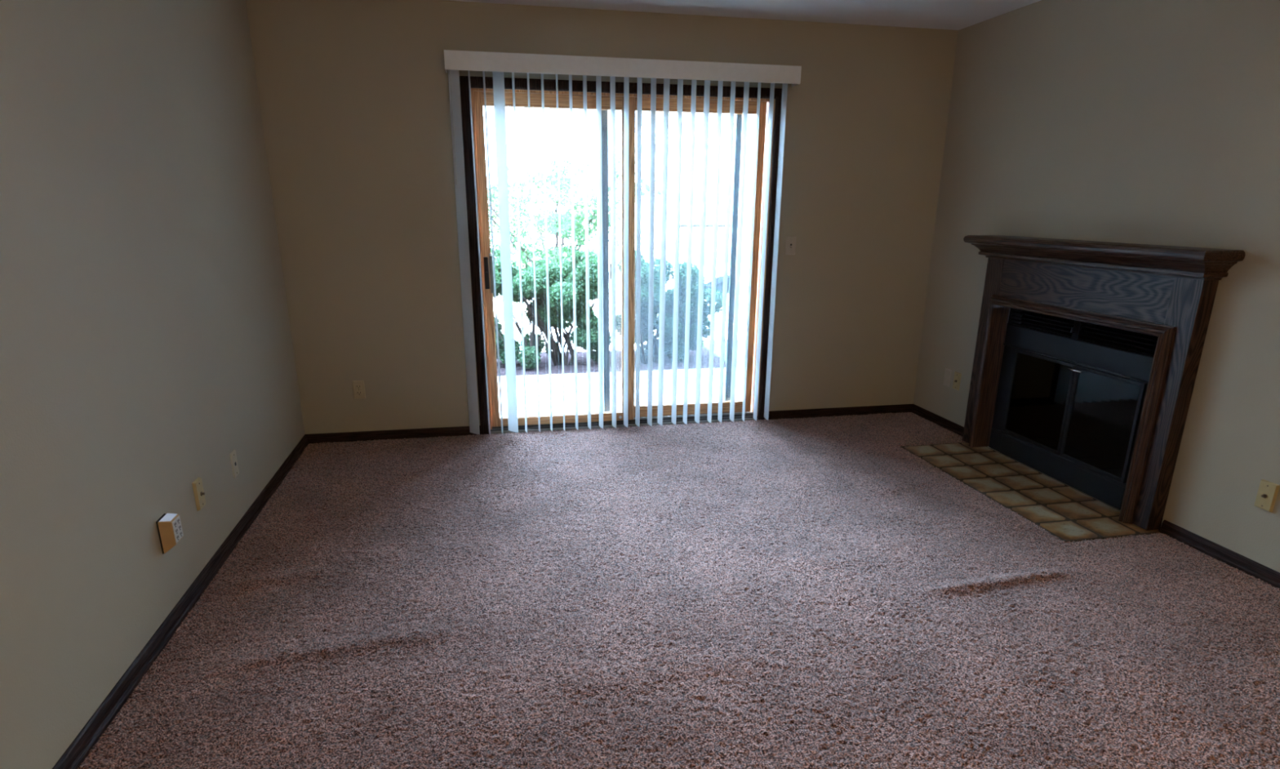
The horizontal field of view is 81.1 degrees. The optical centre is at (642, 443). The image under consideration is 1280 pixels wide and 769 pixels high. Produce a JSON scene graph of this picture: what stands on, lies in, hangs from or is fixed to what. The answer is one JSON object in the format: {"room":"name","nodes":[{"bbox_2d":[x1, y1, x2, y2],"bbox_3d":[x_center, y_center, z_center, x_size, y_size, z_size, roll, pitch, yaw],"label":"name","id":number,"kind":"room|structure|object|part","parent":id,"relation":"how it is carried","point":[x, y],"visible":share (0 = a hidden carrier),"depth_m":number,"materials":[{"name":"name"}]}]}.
{"room":"living room","nodes":[
{"label":"living room","id":0,"kind":"room"},
{"bbox_2d":[0,0,304,768],"bbox_3d":[-1.457,-0.209,1.115,0.160,2.700,6.560,-3,18,-11],"label":"wall","id":1,"kind":"structure","parent":0,"point":[146,340],"depth_m":2.31,"materials":[{"name":"paint"}]},
{"bbox_2d":[155,513,183,554],"bbox_3d":[-1.608,0.305,2.554,0.048,0.120,0.078,-3,18,-11],"label":"adapter","id":2,"kind":"object","parent":1,"relation":"attached to","point":[169,526],"visible":1,"depth_m":2.52,"materials":[{"name":"beige plastic"}]},
{"bbox_3d":[-1.629,0.307,2.550,0.005,0.120,0.072,-3,18,-11],"label":"plate","id":3,"kind":"part","parent":2,"relation":"part of","materials":[{"name":"beige plastic"}]},
{"bbox_2d":[52,434,308,768],"bbox_3d":[-1.393,0.926,1.579,0.020,0.056,6.400,-3,18,-11],"label":"baseboard","id":4,"kind":"structure","parent":1,"relation":"attached to","point":[78,749],"depth_m":2.47,"materials":[{"name":"brown wood"}]},
{"bbox_2d":[191,476,205,511],"bbox_3d":[-1.690,0.192,2.865,0.024,0.114,0.069,-3,18,-11],"label":"plate","id":5,"kind":"object","parent":1,"relation":"attached to","point":[199,494],"visible":1,"depth_m":2.85,"materials":[{"name":"beige plastic"}]},
{"bbox_2d":[229,449,239,479],"bbox_3d":[-1.787,0.089,3.281,0.007,0.114,0.069,-3,18,-11],"label":"phone jack plate","id":6,"kind":"object","parent":1,"relation":"attached to","point":[233,455],"visible":1,"depth_m":3.27,"materials":[{"name":"beige plastic"}]},
{"bbox_2d":[245,0,958,434],"bbox_3d":[-0.065,-1.332,4.662,4.399,2.700,0.160,-3,18,-11],"label":"wall","id":7,"kind":"structure","parent":0,"point":[354,99],"depth_m":4.45,"materials":[{"name":"paint"}]},
{"bbox_2d":[351,380,365,399],"bbox_3d":[-1.718,-0.326,4.534,0.069,0.114,0.008,-3,18,-11],"label":"power outlet","id":8,"kind":"object","parent":7,"relation":"attached to","point":[358,386],"visible":1,"depth_m":4.53,"materials":[{"name":"beige plastic"}]},
{"bbox_2d":[355,384,361,389],"bbox_3d":[-1.717,-0.344,4.526,0.033,0.027,0.002,-3,18,-11],"label":"receptacle","id":9,"kind":"object","parent":8,"relation":"attached to","point":[357,386],"depth_m":4.53,"materials":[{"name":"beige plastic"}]},
{"bbox_2d":[355,391,362,395],"bbox_3d":[-1.717,-0.307,4.538,0.033,0.027,0.002,-3,18,-11],"label":"receptacle","id":10,"kind":"object","parent":8,"relation":"attached to","point":[357,393],"depth_m":4.54,"materials":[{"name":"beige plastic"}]},
{"bbox_2d":[305,425,480,444],"bbox_3d":[-1.540,-0.057,4.654,1.045,0.056,0.020,-3,18,-11],"label":"baseboard","id":11,"kind":"structure","parent":7,"relation":"attached to","point":[461,430],"depth_m":4.64,"materials":[{"name":"brown wood"}]},
{"bbox_2d":[459,75,782,434],"bbox_3d":[-0.104,-1.127,4.739,1.920,2.083,0.225,-3,18,-11],"label":"door","id":12,"kind":"structure","parent":7,"relation":"in","point":[476,82],"depth_m":4.65,"materials":[{"name":"brown wood"}]},
{"bbox_3d":[-0.942,-1.032,4.524,0.026,0.190,0.018,-3,18,-11],"label":"handle plate","id":13,"kind":"part","parent":12,"relation":"part of","materials":[{"name":"black plastic"}]},
{"bbox_3d":[-0.911,-1.027,4.517,0.018,0.235,0.054,-3,18,-11],"label":"pull handle","id":14,"kind":"part","parent":12,"relation":"part of","materials":[{"name":"silver metal"}]},
{"bbox_3d":[-0.516,-1.990,4.340,0.806,0.080,0.040,-3,18,-11],"label":"rail","id":15,"kind":"part","parent":12,"relation":"part of","materials":[{"name":"brown wood"}]},
{"bbox_3d":[-0.522,-1.071,4.634,0.806,1.850,0.018,-3,18,-11],"label":"glass","id":16,"kind":"part","parent":12,"relation":"part of","materials":[{"name":"clear glass"}]},
{"bbox_3d":[-0.528,-0.161,4.924,0.806,0.060,0.040,-3,18,-11],"label":"rail","id":17,"kind":"part","parent":12,"relation":"part of","materials":[{"name":"brown wood"}]},
{"bbox_3d":[-0.201,-1.101,4.791,0.014,0.110,0.016,-3,18,-11],"label":"screen handle","id":18,"kind":"part","parent":12,"relation":"part of","materials":[{"name":"plastic"}]},
{"bbox_3d":[-0.111,-0.154,5.051,1.800,0.038,0.222,-3,18,-11],"label":"sill","id":19,"kind":"part","parent":12,"relation":"part of","materials":[{"name":"metal"}]},
{"bbox_3d":[0.328,-0.241,5.141,0.783,0.075,0.040,-3,18,-11],"label":"rail","id":20,"kind":"part","parent":12,"relation":"part of","materials":[{"name":"brown wood"}]},
{"bbox_3d":[0.334,-1.150,4.851,0.783,1.833,0.018,-3,18,-11],"label":"glass","id":21,"kind":"part","parent":12,"relation":"part of","materials":[{"name":"clear glass"}]},
{"bbox_3d":[0.340,-2.058,4.561,0.783,0.074,0.040,-3,18,-11],"label":"rail","id":22,"kind":"part","parent":12,"relation":"part of","materials":[{"name":"brown wood"}]},
{"bbox_2d":[443,49,801,435],"bbox_3d":[-0.081,-1.147,4.567,2.035,2.156,0.121,-3,18,-11],"label":"vertical blind","id":23,"kind":"object","parent":7,"relation":"attached to","point":[497,63],"visible":1,"depth_m":4.47,"materials":[{"name":"plastic"}]},
{"bbox_3d":[-1.041,-1.750,4.109,0.010,0.620,0.009,4,18,10],"label":"pull cord","id":24,"kind":"part","parent":23,"relation":"part of","materials":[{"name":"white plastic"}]},
{"bbox_2d":[785,236,796,254],"bbox_3d":[0.959,-1.272,4.809,0.069,0.114,0.018,-3,18,-11],"label":"light switch","id":25,"kind":"object","parent":7,"relation":"attached to","point":[790,247],"visible":1,"depth_m":4.81,"materials":[{"name":"beige plastic"}]},
{"bbox_2d":[768,404,912,419],"bbox_3d":[1.397,-0.224,5.240,1.114,0.056,0.020,-3,18,-11],"label":"baseboard","id":26,"kind":"structure","parent":7,"relation":"attached to","point":[804,413],"depth_m":5.23,"materials":[{"name":"brown wood"}]},
{"bbox_2d":[78,412,1279,768],"bbox_3d":[0.593,0.875,1.996,4.079,0.124,6.400,-3,18,-11],"label":"floor","id":27,"kind":"structure","parent":0,"point":[811,593],"depth_m":2.62,"materials":[{"name":"carpet"}]},
{"bbox_2d":[900,442,1160,542],"bbox_3d":[1.978,0.216,3.990,0.520,0.022,1.380,-3,18,-11],"label":"tile hearth","id":28,"kind":"object","parent":27,"relation":"on","point":[1068,513],"visible":0.98,"depth_m":3.83,"materials":[{"name":"tile"}]},
{"bbox_2d":[962,235,1244,530],"bbox_3d":[2.147,-0.403,3.857,0.226,1.238,1.561,-3,18,-11],"label":"fireplace mantel","id":29,"kind":"object","parent":28,"relation":"on","point":[1168,293],"visible":1,"depth_m":3.40,"materials":[{"name":"brown wood"}]},
{"bbox_3d":[2.017,-0.419,4.441,0.038,0.914,0.050,-3,18,-11],"label":"opening moulding","id":30,"kind":"part","parent":29,"relation":"part of","materials":[{"name":"brown wood"}]},
{"bbox_3d":[2.139,-0.656,3.764,0.038,0.050,1.220,-3,18,-11],"label":"opening moulding","id":31,"kind":"part","parent":29,"relation":"part of","materials":[{"name":"brown wood"}]},
{"bbox_2d":[963,235,1244,280],"bbox_3d":[2.135,-0.933,3.684,0.195,0.123,1.561,-3,18,-11],"label":"mantel shelf","id":32,"kind":"object","parent":29,"relation":"attached to","point":[1146,261],"depth_m":3.42,"materials":[{"name":"brown wood"}]},
{"bbox_3d":[2.255,-0.070,3.350,0.038,0.914,0.050,-3,18,-11],"label":"opening moulding","id":33,"kind":"part","parent":29,"relation":"part of","materials":[{"name":"brown wood"}]},
{"bbox_2d":[444,0,1040,30],"bbox_3d":[0.610,-1.562,1.218,4.079,0.160,6.400,-3,18,-11],"label":"ceiling","id":34,"kind":"structure","parent":0,"point":[950,15],"depth_m":4.14,"materials":[{"name":"paint"}]},
{"bbox_2d":[913,0,1279,572],"bbox_3d":[2.693,-0.446,1.944,0.160,2.700,6.560,-3,18,-11],"label":"wall","id":35,"kind":"structure","parent":0,"point":[1137,122],"depth_m":3.33,"materials":[{"name":"paint"}]},
{"bbox_2d":[911,404,964,436],"bbox_3d":[2.000,-0.154,5.035,0.020,0.056,0.690,-3,18,-11],"label":"baseboard","id":36,"kind":"structure","parent":35,"relation":"attached to","point":[949,425],"depth_m":5.04,"materials":[{"name":"brown wood"}]},
{"bbox_2d":[942,368,951,386],"bbox_3d":[2.012,-0.435,4.931,0.006,0.114,0.069,-3,18,-11],"label":"blank wall plate","id":37,"kind":"object","parent":35,"relation":"attached to","point":[948,372],"visible":1,"depth_m":4.92,"materials":[{"name":"beige plastic"}]},
{"bbox_2d":[952,371,961,391],"bbox_3d":[2.027,-0.403,4.832,0.018,0.114,0.069,-3,18,-11],"label":"plate","id":38,"kind":"object","parent":35,"relation":"attached to","point":[957,380],"visible":1,"depth_m":4.83,"materials":[{"name":"beige plastic"}]},
{"bbox_2d":[988,307,1158,510],"bbox_3d":[2.430,-0.234,3.963,0.472,0.862,1.114,-3,18,-11],"label":"fireplace insert","id":39,"kind":"object","parent":35,"relation":"in","point":[1071,393],"visible":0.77,"depth_m":3.89,"materials":[{"name":"black paint"}]},
{"bbox_3d":[2.142,-0.373,4.396,0.020,0.861,0.105,-3,18,-11],"label":"panel","id":40,"kind":"part","parent":39,"relation":"part of","materials":[{"name":"black paint"}]},
{"bbox_3d":[2.187,-0.240,4.136,0.004,0.456,0.425,-3,18,-11],"label":"door glass","id":41,"kind":"part","parent":39,"relation":"part of","materials":[{"name":"black glass"}]},
{"bbox_3d":[2.186,-0.240,4.136,0.014,0.492,0.461,-3,18,-11],"label":"door frame","id":42,"kind":"part","parent":39,"relation":"part of","materials":[{"name":"black paint"}]},
{"bbox_3d":[2.236,0.124,4.035,0.032,0.135,1.074,-3,18,-11],"label":"panel","id":43,"kind":"part","parent":39,"relation":"part of","materials":[{"name":"black paint"}]},
{"bbox_3d":[2.220,-0.375,3.833,0.026,0.011,0.096,-3,18,-11],"label":"door handle","id":44,"kind":"part","parent":39,"relation":"part of","materials":[{"name":"metal"}]},
{"bbox_2d":[1003,324,1153,383],"bbox_3d":[2.237,-0.470,3.845,0.022,0.120,1.114,-3,18,-11],"label":"hood","id":45,"kind":"object","parent":39,"relation":"attached to","point":[1130,363],"depth_m":3.81,"materials":[{"name":"black paint"}]},
{"bbox_2d":[1007,308,1158,357],"bbox_3d":[2.243,-0.581,3.811,0.028,0.110,1.112,-3,18,-11],"label":"grille","id":46,"kind":"object","parent":39,"relation":"attached to","point":[1119,341],"depth_m":3.79,"materials":[{"name":"black metal"}]},
{"bbox_3d":[2.278,-0.106,3.718,0.004,0.456,0.387,-3,18,-11],"label":"door glass","id":47,"kind":"part","parent":39,"relation":"part of","materials":[{"name":"black glass"}]},
{"bbox_3d":[2.277,-0.106,3.718,0.014,0.492,0.423,-3,18,-11],"label":"door frame","id":48,"kind":"part","parent":39,"relation":"part of","materials":[{"name":"black paint"}]},
{"bbox_2d":[1158,520,1279,588],"bbox_3d":[2.795,1.014,1.391,0.020,0.056,4.295,-3,18,-11],"label":"baseboard","id":49,"kind":"structure","parent":35,"relation":"attached to","point":[1251,567],"depth_m":3.11,"materials":[{"name":"brown wood"}]},
{"bbox_2d":[1253,479,1279,512],"bbox_3d":[2.439,0.205,2.929,0.024,0.114,0.069,-3,18,-11],"label":"plate","id":50,"kind":"object","parent":35,"relation":"attached to","point":[1267,493],"visible":1,"depth_m":2.92,"materials":[{"name":"beige plastic"}]},
{"label":"outside","id":51,"kind":"structure","parent":0,"visible":0},
{"bbox_2d":[489,233,749,351],"bbox_3d":[1.319,-9.521,36.102,80.000,0.800,56.880,-3,18,-11],"label":"driveway","id":52,"kind":"structure","parent":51,"point":[744,271],"depth_m":13.81,"materials":[{"name":"white concrete"}]},
{"bbox_2d":[487,155,671,271],"bbox_3d":[-1.562,-3.148,11.377,3.093,2.479,2.977,16,23,40],"label":"young tree","id":53,"kind":"object","parent":52,"relation":"on","point":[553,253],"visible":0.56,"depth_m":11.05,"materials":[{"name":"green plant"}]},
{"bbox_2d":[608,111,756,262],"bbox_3d":[5.279,-9.707,27.725,12.100,5.900,6.600,-3,18,-11],"label":"house","id":54,"kind":"structure","parent":52,"relation":"on","point":[646,128],"depth_m":24.42,"materials":[{"name":"white"}]},
{"bbox_2d":[703,274,740,320],"bbox_3d":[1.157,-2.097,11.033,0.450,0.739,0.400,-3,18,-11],"label":"car","id":55,"kind":"object","parent":52,"relation":"on","point":[719,280],"visible":0.21,"depth_m":10.91,"materials":[{"name":"white metal"}]},
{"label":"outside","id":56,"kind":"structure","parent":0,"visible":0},
{"bbox_2d":[497,367,744,417],"bbox_3d":[-0.311,-0.297,5.987,16.000,0.160,1.790,-3,18,-11],"label":"patio","id":57,"kind":"structure","parent":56,"point":[531,397],"depth_m":6.16,"materials":[{"name":"concrete"}]},
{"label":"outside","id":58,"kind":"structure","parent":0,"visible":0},
{"bbox_2d":[496,346,725,376],"bbox_3d":[-2.107,-0.711,7.066,5.950,0.034,1.200,-3,18,-11],"label":"garden bed","id":59,"kind":"object","parent":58,"point":[581,356],"visible":0.17,"depth_m":7.27,"materials":[{"name":"brown soil"}]},
{"bbox_2d":[490,247,611,368],"bbox_3d":[-0.960,-1.271,7.056,1.370,1.106,0.938,-3,18,-11],"label":"shrub","id":60,"kind":"object","parent":59,"relation":"on","point":[527,274],"visible":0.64,"depth_m":6.97,"materials":[{"name":"green plant"}]},
{"bbox_2d":[608,249,727,364],"bbox_3d":[0.209,-1.361,7.343,1.170,1.119,0.994,-3,18,-11],"label":"shrub","id":61,"kind":"object","parent":59,"relation":"on","point":[668,317],"visible":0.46,"depth_m":7.18,"materials":[{"name":"green plant"}]},
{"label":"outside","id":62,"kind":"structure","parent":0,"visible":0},
{"bbox_2d":[702,338,746,367],"bbox_3d":[3.905,-1.166,8.794,6.550,0.138,2.250,-3,18,-11],"label":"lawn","id":63,"kind":"structure","parent":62,"point":[741,342],"depth_m":8.50,"materials":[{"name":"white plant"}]}
]}

